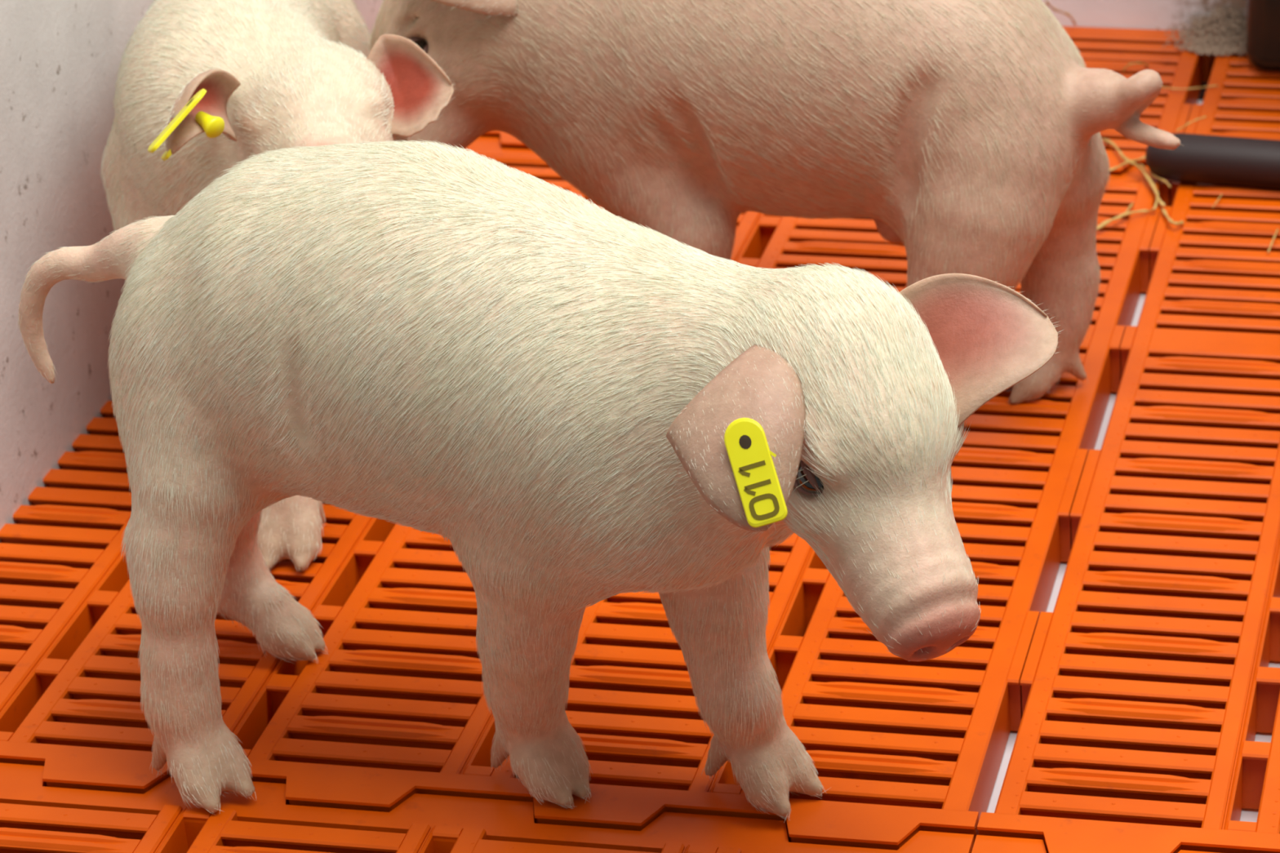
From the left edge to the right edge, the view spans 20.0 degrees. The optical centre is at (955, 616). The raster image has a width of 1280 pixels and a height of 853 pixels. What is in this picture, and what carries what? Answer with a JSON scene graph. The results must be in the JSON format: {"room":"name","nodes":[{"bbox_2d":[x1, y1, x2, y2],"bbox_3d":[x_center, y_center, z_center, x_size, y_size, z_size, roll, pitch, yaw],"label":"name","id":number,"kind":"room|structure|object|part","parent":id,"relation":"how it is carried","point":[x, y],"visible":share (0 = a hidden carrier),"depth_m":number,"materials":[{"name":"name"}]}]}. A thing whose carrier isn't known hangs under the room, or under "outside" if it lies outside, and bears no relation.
{"room":"farm building","nodes":[
{"label":"farm building","id":0,"kind":"room"},
{"bbox_2d":[0,0,383,542],"bbox_3d":[-0.508,-0.532,2.053,0.036,1.020,2.200,4,30,9],"label":"wall","id":1,"kind":"structure","parent":0,"point":[60,60],"depth_m":2.04,"materials":[{"name":"white paint"}]},
{"bbox_2d":[0,763,973,852],"bbox_3d":[-0.301,0.161,1.653,0.585,0.036,0.262,4,30,9],"label":"floor panel","id":2,"kind":"object","parent":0,"point":[36,817],"visible":1,"depth_m":1.73,"materials":[{"name":"orange plastic"}]},
{"bbox_2d":[0,137,1171,850],"bbox_3d":[-0.212,-0.102,2.106,0.585,0.036,0.834,4,30,9],"label":"floor panel","id":3,"kind":"object","parent":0,"point":[395,709],"visible":0.22,"depth_m":1.86,"materials":[{"name":"orange plastic"}]},
{"bbox_2d":[99,0,455,572],"bbox_3d":[-0.395,-0.244,2.060,0.192,0.266,0.438,-9,31,-13],"label":"piglet","id":4,"kind":"object","parent":3,"relation":"on","point":[203,87],"visible":0.55,"depth_m":1.93,"materials":[{"name":"beige fur"}]},
{"bbox_3d":[-0.406,-0.244,1.868,0.011,0.015,0.019,25,39,38],"label":"tag plate","id":5,"kind":"part","parent":4,"relation":"part of","materials":[{"name":"yellow plastic"}]},
{"bbox_2d":[17,138,1064,821],"bbox_3d":[-0.211,-0.055,1.672,0.527,0.318,0.180,13,33,24],"label":"piglet","id":6,"kind":"object","parent":3,"relation":"on","point":[591,405],"visible":1,"depth_m":1.59,"materials":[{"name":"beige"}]},
{"bbox_2d":[368,0,1183,404],"bbox_3d":[-0.107,-0.275,2.064,0.490,0.302,0.169,8,31,16],"label":"piglet","id":7,"kind":"object","parent":3,"relation":"on","point":[967,131],"visible":0.67,"depth_m":1.98,"materials":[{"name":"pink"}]},
{"bbox_2d":[1096,202,1133,226],"bbox_3d":[0.104,-0.258,2.321,0.010,0.004,0.055,17,35,29],"label":"stalk","id":8,"kind":"object","parent":3,"relation":"on","point":[1132,203],"visible":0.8,"depth_m":2.32,"materials":[{"name":"beige plant"}]},
{"bbox_2d":[1096,208,1150,230],"bbox_3d":[0.103,-0.255,2.315,0.058,0.005,0.006,-24,37,-33],"label":"stalk","id":9,"kind":"object","parent":3,"relation":"on","point":[1104,224],"visible":0.75,"depth_m":2.32,"materials":[{"name":"beige plant"}]},
{"bbox_2d":[1108,155,1145,172],"bbox_3d":[0.112,-0.300,2.395,0.062,0.005,0.007,-25,37,-35],"label":"stalk","id":10,"kind":"object","parent":3,"relation":"on","point":[1144,157],"visible":0.53,"depth_m":2.39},
{"bbox_2d":[1102,137,1165,207],"bbox_3d":[0.119,-0.297,2.388,0.007,0.005,0.123,-9,31,-13],"label":"stalk","id":11,"kind":"object","parent":3,"relation":"on","point":[1123,157],"visible":0.98,"depth_m":2.39,"materials":[{"name":"beige plant"}]},
{"bbox_2d":[1150,182,1159,211],"bbox_3d":[0.130,-0.275,2.350,0.005,0.005,0.050,1,30,4],"label":"stalk","id":12,"kind":"object","parent":3,"relation":"on","point":[1157,192],"visible":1,"depth_m":2.34,"materials":[{"name":"beige plant"}]},
{"bbox_2d":[1138,163,1171,187],"bbox_3d":[0.130,-0.293,2.381,0.006,0.004,0.046,-14,32,-20],"label":"stalk","id":13,"kind":"object","parent":3,"relation":"on","point":[1140,164],"visible":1,"depth_m":2.37,"materials":[{"name":"beige plant"}]},
{"bbox_2d":[479,26,1212,175],"bbox_3d":[-0.123,-0.365,2.559,0.585,0.036,0.263,4,30,9],"label":"floor panel","id":14,"kind":"object","parent":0,"point":[1113,49],"visible":0.03,"depth_m":2.56,"materials":[{"name":"orange plastic"}]},
{"bbox_2d":[1044,0,1076,25],"bbox_3d":[0.076,-0.436,2.604,0.002,0.032,0.040,18,35,31],"label":"stalk","id":15,"kind":"object","parent":14,"relation":"on","point":[1046,2],"visible":1,"depth_m":2.60,"materials":[{"name":"beige plant"}]},
{"bbox_2d":[1122,62,1149,71],"bbox_3d":[0.129,-0.390,2.546,0.022,0.008,0.008,-16,33,-23],"label":"stalk","id":16,"kind":"object","parent":14,"relation":"on","point":[1138,63],"visible":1,"depth_m":2.54,"materials":[{"name":"brown plant"}]},
{"bbox_2d":[1161,84,1218,89],"bbox_3d":[0.162,-0.370,2.516,0.043,0.002,0.009,-1,30,1],"label":"stalk","id":17,"kind":"object","parent":14,"relation":"on","point":[1211,86],"visible":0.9,"depth_m":2.51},
{"bbox_2d":[1176,115,1207,130],"bbox_3d":[0.155,-0.326,2.376,0.002,0.002,0.034,21,37,34],"label":"stalk","id":18,"kind":"object","parent":14,"relation":"on","point":[1203,117],"visible":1,"depth_m":2.38,"materials":[{"name":"beige plant"}]},
{"bbox_2d":[971,835,1214,852],"bbox_3d":[0.262,0.197,1.563,0.556,0.036,0.262,4,30,9],"label":"floor panel","id":19,"kind":"object","parent":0,"point":[983,844],"visible":1,"depth_m":1.70,"materials":[{"name":"orange plastic"}]},
{"bbox_2d":[986,100,1203,813],"bbox_3d":[0.073,-0.051,2.071,0.017,0.028,1.250,4,30,9],"label":"support beam","id":20,"kind":"structure","parent":0,"point":[1012,736],"depth_m":1.98,"materials":[{"name":"silver metal"}]},
{"bbox_2d":[977,180,1279,852],"bbox_3d":[0.351,-0.066,2.016,0.556,0.036,0.834,4,30,9],"label":"floor panel","id":21,"kind":"object","parent":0,"point":[1148,685],"visible":1,"depth_m":1.91,"materials":[{"name":"orange plastic"}]},
{"bbox_2d":[1161,208,1184,225],"bbox_3d":[0.140,-0.258,2.320,0.011,0.005,0.033,-6,30,-7],"label":"stalk","id":22,"kind":"object","parent":21,"relation":"on","point":[1164,211],"visible":1,"depth_m":2.31,"materials":[{"name":"beige plant"}]},
{"bbox_2d":[1145,133,1279,190],"bbox_3d":[0.320,-0.284,2.331,0.400,0.033,0.033,6,31,13],"label":"tube","id":23,"kind":"object","parent":21,"relation":"on","point":[1218,160],"visible":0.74,"depth_m":2.35,"materials":[{"name":"black plastic"}]},
{"bbox_2d":[1212,193,1222,208],"bbox_3d":[0.171,-0.272,2.342,0.003,0.004,0.024,8,31,17],"label":"stalk","id":24,"kind":"object","parent":21,"relation":"on","point":[1218,199],"visible":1,"depth_m":2.33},
{"bbox_2d":[1267,228,1278,253],"bbox_3d":[0.202,-0.240,2.286,0.002,0.004,0.038,6,31,13],"label":"stalk","id":25,"kind":"object","parent":21,"relation":"on","point":[1277,230],"visible":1,"depth_m":2.28,"materials":[{"name":"beige plant"}]},
{"bbox_2d":[1041,0,1246,100],"bbox_3d":[0.466,-0.756,2.395,1.860,1.020,0.040,4,30,9],"label":"wall","id":26,"kind":"structure","parent":0,"point":[1122,14],"depth_m":2.62,"materials":[{"name":"white paint"}]},
{"bbox_2d":[1184,33,1279,140],"bbox_3d":[0.440,-0.329,2.469,0.556,0.036,0.263,4,30,9],"label":"floor panel","id":27,"kind":"object","parent":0,"point":[1245,103],"visible":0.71,"depth_m":2.49,"materials":[{"name":"orange plastic"}]},
{"bbox_2d":[1155,6,1246,55],"bbox_3d":[0.177,-0.421,2.589,0.072,0.020,0.053,4,30,9],"label":"heap","id":28,"kind":"object","parent":27,"relation":"on","point":[1217,28],"visible":0.98,"depth_m":2.59,"materials":[{"name":"beige"}]},
{"bbox_2d":[1245,0,1279,71],"bbox_3d":[0.332,-0.579,2.354,0.300,0.520,0.242,4,30,9],"label":"trough","id":29,"kind":"object","parent":27,"relation":"on","point":[1263,16],"visible":1,"depth_m":2.52,"materials":[{"name":"black plastic"}]},
{"bbox_2d":[1240,661,1279,822],"bbox_3d":[0.198,-0.043,2.051,0.018,0.028,1.250,4,30,9],"label":"support beam","id":30,"kind":"structure","parent":0,"point":[1246,815],"depth_m":1.84,"materials":[{"name":"silver metal"}]}
]}

